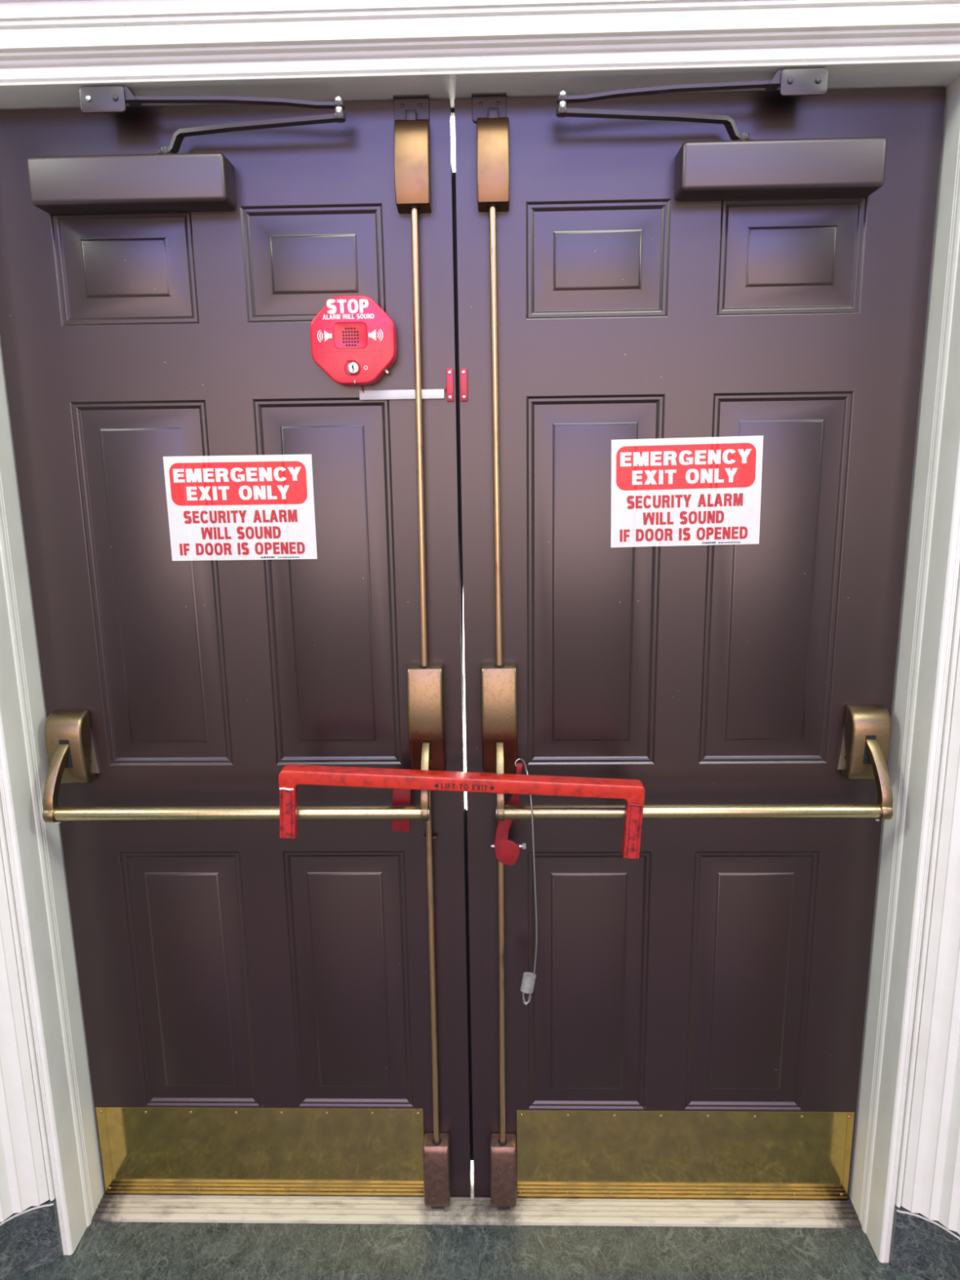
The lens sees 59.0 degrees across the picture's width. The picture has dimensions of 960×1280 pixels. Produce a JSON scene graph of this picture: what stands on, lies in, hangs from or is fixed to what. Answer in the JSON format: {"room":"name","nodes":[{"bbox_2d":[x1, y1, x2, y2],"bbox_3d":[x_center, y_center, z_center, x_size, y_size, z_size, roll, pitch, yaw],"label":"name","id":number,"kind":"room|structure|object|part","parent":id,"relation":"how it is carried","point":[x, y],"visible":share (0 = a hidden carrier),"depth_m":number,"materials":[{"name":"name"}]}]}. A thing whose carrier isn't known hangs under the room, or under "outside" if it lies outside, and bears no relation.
{"room":"building exit hallway","nodes":[
{"label":"building exit hallway","id":0,"kind":"room"},
{"bbox_2d":[0,791,55,1222],"bbox_3d":[-1.097,-0.015,1.716,0.236,2.600,0.395,-1,12,1],"label":"wall","id":1,"kind":"structure","parent":0,"point":[26,1177],"depth_m":1.84,"materials":[{"name":"white paint"}]},
{"bbox_2d":[0,1198,63,1279],"bbox_3d":[-1.077,1.336,1.984,0.236,0.153,0.400,-1,12,1],"label":"baseboard","id":2,"kind":"structure","parent":1,"relation":"attached to","point":[30,1238],"depth_m":1.91,"materials":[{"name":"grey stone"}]},
{"bbox_2d":[0,335,104,1255],"bbox_3d":[-0.952,0.196,1.831,0.044,2.444,0.250,-1,12,1],"label":"trim","id":3,"kind":"structure","parent":1,"relation":"attached to","point":[35,846],"depth_m":1.83,"materials":[{"name":"white paint"}]},
{"bbox_2d":[0,99,473,1197],"bbox_3d":[-0.479,0.176,1.867,0.928,2.424,0.050,-1,12,1],"label":"door","id":4,"kind":"structure","parent":1,"relation":"in","point":[220,963],"depth_m":1.79,"materials":[{"name":"brown paint"}]},
{"bbox_3d":[-0.693,-0.728,1.662,0.276,0.213,0.007,-1,12,1],"label":"panel","id":5,"kind":"part","parent":4,"relation":"part of","materials":[{"name":"brown paint"}]},
{"bbox_3d":[-0.684,-0.103,1.792,0.276,0.774,0.007,-1,12,1],"label":"panel","id":6,"kind":"part","parent":4,"relation":"part of","materials":[{"name":"brown paint"}]},
{"bbox_2d":[26,85,346,214],"bbox_3d":[-0.540,-0.907,1.570,0.597,0.187,0.093,-1,12,1],"label":"door closer","id":7,"kind":"object","parent":4,"relation":"attached to","point":[166,180],"depth_m":1.56,"materials":[{"name":"black paint"}]},
{"bbox_3d":[-0.420,-0.926,1.555,0.359,0.049,0.029,1,12,8],"label":"arm","id":8,"kind":"part","parent":7,"relation":"part of","materials":[{"name":"grey paint"}]},
{"bbox_3d":[-0.672,0.797,1.978,0.276,0.659,0.007,-1,12,1],"label":"panel","id":9,"kind":"part","parent":4,"relation":"part of","materials":[{"name":"brown paint"}]},
{"bbox_2d":[163,453,317,560],"bbox_3d":[-0.492,-0.271,1.748,0.304,0.213,0.003,-1,12,1],"label":"emergency exit sign","id":10,"kind":"object","parent":4,"relation":"attached to","point":[255,507],"visible":1,"depth_m":1.75,"materials":[{"name":"white plastic"}]},
{"bbox_2d":[261,556,299,558],"bbox_3d":[-0.416,-0.172,1.767,0.080,0.003,0.002,-1,12,1],"label":"print","id":11,"kind":"object","parent":10,"relation":"attached to","point":[261,557],"depth_m":1.77},
{"bbox_2d":[42,109,450,1208],"bbox_3d":[-0.502,0.205,1.785,0.852,2.403,0.123,-1,12,1],"label":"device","id":12,"kind":"object","parent":4,"relation":"attached to","point":[72,757],"visible":0.98,"depth_m":1.77,"materials":[{"name":"gold metal"}]},
{"bbox_3d":[-0.892,0.295,1.801,0.028,0.164,0.105,2,12,14],"label":"lever arm","id":13,"kind":"part","parent":12,"relation":"part of","materials":[{"name":"gold metal"}]},
{"bbox_3d":[-0.845,0.240,1.860,0.014,0.107,0.006,-1,12,1],"label":"shim plate","id":14,"kind":"part","parent":12,"relation":"part of","materials":[{"name":"brown metal"}]},
{"bbox_2d":[408,204,419,209],"bbox_3d":[-0.123,-0.814,1.599,0.020,0.004,0.020,-1,12,1],"label":"socket","id":15,"kind":"object","parent":12,"relation":"attached to","point":[411,206],"depth_m":1.59,"materials":[{"name":"black"}]},
{"bbox_3d":[-0.120,-0.379,1.689,0.019,0.900,0.014,-1,12,1],"label":"vertical rod","id":16,"kind":"part","parent":12,"relation":"part of","materials":[{"name":"brown metal"}]},
{"bbox_2d":[419,664,429,668],"bbox_3d":[-0.116,0.056,1.777,0.021,0.005,0.021,-1,12,1],"label":"socket","id":17,"kind":"object","parent":12,"relation":"attached to","point":[421,666],"depth_m":1.77,"materials":[{"name":"black"}]},
{"bbox_3d":[-0.114,0.291,1.784,0.016,0.158,0.103,-1,12,1],"label":"lever arm","id":18,"kind":"part","parent":12,"relation":"part of","materials":[{"name":"gold metal"}]},
{"bbox_3d":[-0.108,0.737,1.921,0.016,0.934,0.014,-1,12,1],"label":"vertical rod","id":19,"kind":"part","parent":12,"relation":"part of","materials":[{"name":"brown metal"}]},
{"bbox_2d":[431,1138,441,1145],"bbox_3d":[-0.102,1.190,2.014,0.022,0.003,0.022,-8,14,-32],"label":"socket","id":20,"kind":"object","parent":12,"relation":"attached to","point":[434,1141],"depth_m":2.01,"materials":[{"name":"black"}]},
{"bbox_2d":[278,763,644,865],"bbox_3d":[-0.038,0.371,1.770,0.742,0.250,0.109,-1,12,1],"label":"bar","id":21,"kind":"object","parent":12,"relation":"attached to","point":[402,781],"visible":0.97,"depth_m":1.71,"materials":[{"name":"red metal"}]},
{"bbox_3d":[-0.391,0.350,1.734,0.032,0.109,0.024,2,12,1],"label":"hook leg","id":22,"kind":"part","parent":21,"relation":"part of","materials":[{"name":"red metal"}]},
{"bbox_3d":[-0.167,0.349,1.782,0.038,0.132,0.055,2,12,1],"label":"leg","id":23,"kind":"part","parent":21,"relation":"part of","materials":[{"name":"red metal"}]},
{"bbox_2d":[515,758,537,1004],"bbox_3d":[0.100,0.528,1.813,0.031,0.558,0.080,-8,14,-33],"label":"steel cable","id":24,"kind":"object","parent":21,"relation":"hanging from","point":[528,980],"visible":0.91,"depth_m":1.84,"materials":[{"name":"grey metal"}]},
{"bbox_3d":[0.310,0.385,1.725,0.032,0.118,0.024,2,12,1],"label":"hook leg","id":25,"kind":"part","parent":21,"relation":"part of","materials":[{"name":"red metal"}]},
{"bbox_2d":[95,1106,423,1196],"bbox_3d":[-0.530,1.245,2.063,0.792,0.247,0.003,-1,12,1],"label":"kick plate","id":26,"kind":"object","parent":4,"relation":"attached to","point":[144,1150],"visible":1,"depth_m":2.06,"materials":[{"name":"gold metal"}]},
{"bbox_3d":[-0.323,-0.731,1.653,0.276,0.213,0.007,-1,12,1],"label":"panel","id":27,"kind":"part","parent":4,"relation":"part of","materials":[{"name":"brown paint"}]},
{"bbox_3d":[-0.314,-0.107,1.782,0.276,0.774,0.007,-1,12,1],"label":"panel","id":28,"kind":"part","parent":4,"relation":"part of","materials":[{"name":"brown paint"}]},
{"bbox_3d":[-0.301,0.794,1.969,0.276,0.659,0.007,-1,12,1],"label":"panel","id":29,"kind":"part","parent":4,"relation":"part of","materials":[{"name":"brown paint"}]},
{"bbox_2d":[310,295,397,393],"bbox_3d":[-0.245,-0.574,1.655,0.163,0.178,0.049,-1,12,1],"label":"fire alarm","id":30,"kind":"object","parent":4,"relation":"attached to","point":[353,340],"visible":1,"depth_m":1.63,"materials":[{"name":"red plastic"}]},
{"bbox_2d":[333,321,367,348],"bbox_3d":[-0.249,-0.586,1.631,0.066,0.049,0.002,-1,12,1],"label":"speaker grille","id":31,"kind":"object","parent":30,"relation":"attached to","point":[346,335],"depth_m":1.63,"materials":[{"name":"red plastic"}]},
{"bbox_2d":[359,385,446,399],"bbox_3d":[-0.152,-0.492,1.690,0.177,0.026,0.009,-1,12,1],"label":"cable raceway","id":32,"kind":"object","parent":4,"relation":"attached to","point":[403,394],"visible":1,"depth_m":1.69,"materials":[{"name":"grey plastic"}]},
{"bbox_2d":[445,368,453,401],"bbox_3d":[-0.060,-0.505,1.684,0.014,0.062,0.010,-1,12,1],"label":"sensor","id":33,"kind":"object","parent":4,"relation":"attached to","point":[450,381],"depth_m":1.68,"materials":[{"name":"red plastic"}]},
{"bbox_2d":[451,118,466,746],"bbox_3d":[0.022,-2.280,4.997,8.000,6.020,0.200,-1,12,1],"label":"door gap","id":34,"kind":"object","parent":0,"point":[453,140],"depth_m":5.34,"materials":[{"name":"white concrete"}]},
{"bbox_2d":[12,1220,925,1279],"bbox_3d":[-0.092,2.034,-1.071,7.000,0.001,6.560,-1,12,1],"label":"floor","id":35,"kind":"structure","parent":0,"point":[105,1251],"depth_m":1.95,"materials":[{"name":"carpet"}]},
{"bbox_2d":[92,1171,861,1227],"bbox_3d":[-0.017,1.370,2.088,1.830,0.015,0.141,-1,12,1],"label":"threshold","id":36,"kind":"object","parent":35,"relation":"on","point":[472,1210],"visible":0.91,"depth_m":2.04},
{"bbox_2d":[894,563,959,1234],"bbox_3d":[1.019,-0.034,1.663,0.236,2.600,0.395,-1,12,1],"label":"wall","id":37,"kind":"structure","parent":0,"point":[928,1184],"depth_m":1.76,"materials":[{"name":"white paint"}]},
{"bbox_2d":[454,87,946,1199],"bbox_3d":[0.422,0.168,1.842,0.906,2.424,0.045,-1,12,1],"label":"door","id":38,"kind":"structure","parent":37,"relation":"in","point":[723,966],"depth_m":1.77,"materials":[{"name":"brown paint"}]},
{"bbox_2d":[459,368,467,401],"bbox_3d":[-0.032,-0.506,1.684,0.014,0.062,0.010,-1,12,1],"label":"sensor","id":39,"kind":"object","parent":38,"relation":"attached to","point":[464,383],"depth_m":1.68,"materials":[{"name":"red plastic"}]},
{"bbox_3d":[0.248,0.792,1.956,0.276,0.659,0.007,-1,12,1],"label":"panel","id":40,"kind":"part","parent":38,"relation":"part of","materials":[{"name":"brown paint"}]},
{"bbox_3d":[0.235,-0.109,1.769,0.276,0.774,0.007,-1,12,1],"label":"panel","id":41,"kind":"part","parent":38,"relation":"part of","materials":[{"name":"brown paint"}]},
{"bbox_3d":[0.227,-0.733,1.640,0.276,0.213,0.007,-1,12,1],"label":"panel","id":42,"kind":"part","parent":38,"relation":"part of","materials":[{"name":"brown paint"}]},
{"bbox_2d":[476,106,893,1209],"bbox_3d":[0.429,0.197,1.762,0.852,2.403,0.123,-1,12,1],"label":"panic bar","id":43,"kind":"object","parent":38,"relation":"attached to","point":[864,753],"visible":0.95,"depth_m":1.75,"materials":[{"name":"gold metal"}]},
{"bbox_2d":[487,203,497,208],"bbox_3d":[0.024,-0.815,1.595,0.020,0.004,0.020,-1,12,1],"label":"socket","id":44,"kind":"object","parent":43,"relation":"attached to","point":[489,205],"depth_m":1.59,"materials":[{"name":"black"}]},
{"bbox_3d":[0.032,-0.380,1.685,0.019,0.900,0.014,-1,12,1],"label":"vertical rod","id":45,"kind":"part","parent":43,"relation":"part of","materials":[{"name":"brown metal"}]},
{"bbox_2d":[494,664,504,668],"bbox_3d":[0.041,0.055,1.773,0.021,0.005,0.021,-1,12,1],"label":"socket","id":46,"kind":"object","parent":43,"relation":"attached to","point":[496,666],"depth_m":1.77,"materials":[{"name":"black"}]},
{"bbox_3d":[0.043,0.290,1.780,0.016,0.158,0.103,-1,12,1],"label":"lever arm","id":47,"kind":"part","parent":43,"relation":"part of","materials":[{"name":"gold metal"}]},
{"bbox_3d":[0.049,0.735,1.917,0.017,0.934,0.014,-1,12,1],"label":"vertical rod","id":48,"kind":"part","parent":43,"relation":"part of","materials":[{"name":"brown metal"}]},
{"bbox_2d":[497,1138,506,1146],"bbox_3d":[0.053,1.188,2.010,0.022,0.003,0.022,-8,14,-32],"label":"socket","id":49,"kind":"object","parent":43,"relation":"attached to","point":[501,1142],"depth_m":2.00,"materials":[{"name":"black"}]},
{"bbox_3d":[0.776,0.226,1.819,0.014,0.107,0.006,-1,12,1],"label":"shim plate","id":50,"kind":"part","parent":43,"relation":"part of","materials":[{"name":"brown metal"}]},
{"bbox_3d":[0.821,0.280,1.758,0.028,0.164,0.105,-3,12,-11],"label":"lever arm","id":51,"kind":"part","parent":43,"relation":"part of","materials":[{"name":"gold metal"}]},
{"bbox_2d":[516,1110,854,1200],"bbox_3d":[0.487,1.238,2.038,0.797,0.246,0.003,-1,12,1],"label":"kick plate","id":52,"kind":"object","parent":38,"relation":"attached to","point":[735,1155],"visible":1,"depth_m":2.04,"materials":[{"name":"gold metal"}]},
{"bbox_2d":[610,435,763,547],"bbox_3d":[0.418,-0.299,1.722,0.302,0.216,0.003,-1,12,2],"label":"emergency exit sign","id":53,"kind":"object","parent":38,"relation":"attached to","point":[678,491],"visible":1,"depth_m":1.72,"materials":[{"name":"white plastic"}]},
{"bbox_2d":[702,542,740,543],"bbox_3d":[0.494,-0.200,1.740,0.078,0.003,0.002,-1,12,2],"label":"print","id":54,"kind":"object","parent":53,"relation":"attached to","point":[702,542],"depth_m":1.74},
{"bbox_2d":[555,67,887,201],"bbox_3d":[0.436,-0.915,1.546,0.597,0.187,0.093,-1,12,1],"label":"door closer","id":55,"kind":"object","parent":38,"relation":"attached to","point":[742,167],"depth_m":1.53,"materials":[{"name":"black paint"}]},
{"bbox_3d":[0.316,-0.932,1.537,0.359,0.049,0.029,-2,12,-5],"label":"arm","id":56,"kind":"part","parent":55,"relation":"part of","materials":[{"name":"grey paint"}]},
{"bbox_3d":[0.618,0.789,1.947,0.276,0.659,0.007,-1,12,1],"label":"panel","id":57,"kind":"part","parent":38,"relation":"part of","materials":[{"name":"brown paint"}]},
{"bbox_3d":[0.606,-0.112,1.760,0.276,0.774,0.007,-1,12,1],"label":"panel","id":58,"kind":"part","parent":38,"relation":"part of","materials":[{"name":"brown paint"}]},
{"bbox_3d":[0.597,-0.736,1.630,0.276,0.213,0.007,-1,12,1],"label":"panel","id":59,"kind":"part","parent":38,"relation":"part of","materials":[{"name":"brown paint"}]},
{"bbox_2d":[848,76,959,1262],"bbox_3d":[0.883,0.180,1.785,0.044,2.444,0.250,-1,12,1],"label":"trim","id":60,"kind":"structure","parent":37,"relation":"attached to","point":[932,550],"depth_m":1.72,"materials":[{"name":"white paint"}]},
{"bbox_2d":[888,1204,959,1279],"bbox_3d":[1.037,1.318,1.931,0.236,0.153,0.400,-1,12,1],"label":"baseboard","id":61,"kind":"structure","parent":37,"relation":"attached to","point":[923,1247],"depth_m":1.86,"materials":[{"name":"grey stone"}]},
{"label":"outside","id":62,"kind":"structure","parent":0,"visible":0},
{"bbox_2d":[463,746,473,1171],"bbox_3d":[0.084,0.478,6.519,8.000,0.001,8.940,-1,12,1],"label":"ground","id":63,"kind":"structure","parent":62,"point":[464,747],"depth_m":4.72,"materials":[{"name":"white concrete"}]},
{"bbox_3d":[-0.067,-2.157,1.408,7.000,2.000,0.120,-1,12,1],"label":"wall","id":64,"kind":"structure","parent":0,"visible":0},
{"bbox_2d":[0,63,959,118],"bbox_3d":[-0.053,-1.096,1.574,2.600,0.186,0.186,-1,12,1],"label":"door frame","id":65,"kind":"structure","parent":64,"relation":"attached to","point":[451,88],"depth_m":1.54,"materials":[{"name":"white paint"}]},
{"bbox_2d":[392,94,429,121],"bbox_3d":[-0.128,-0.989,1.583,0.066,0.044,0.014,-1,12,1],"label":"strike plate","id":66,"kind":"object","parent":65,"relation":"attached to","point":[420,103],"visible":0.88,"depth_m":1.58,"materials":[{"name":"grey paint"}]},
{"bbox_2d":[471,93,506,122],"bbox_3d":[0.017,-0.990,1.579,0.064,0.044,0.014,-1,12,1],"label":"strike plate","id":67,"kind":"object","parent":65,"relation":"attached to","point":[481,102],"visible":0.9,"depth_m":1.58,"materials":[{"name":"grey paint"}]},
{"bbox_2d":[0,0,959,88],"bbox_3d":[-0.056,-1.146,1.483,2.640,0.299,0.145,-1,12,1],"label":"trim","id":68,"kind":"structure","parent":64,"relation":"attached to","point":[44,43],"depth_m":1.47,"materials":[{"name":"white paint"}]}
]}

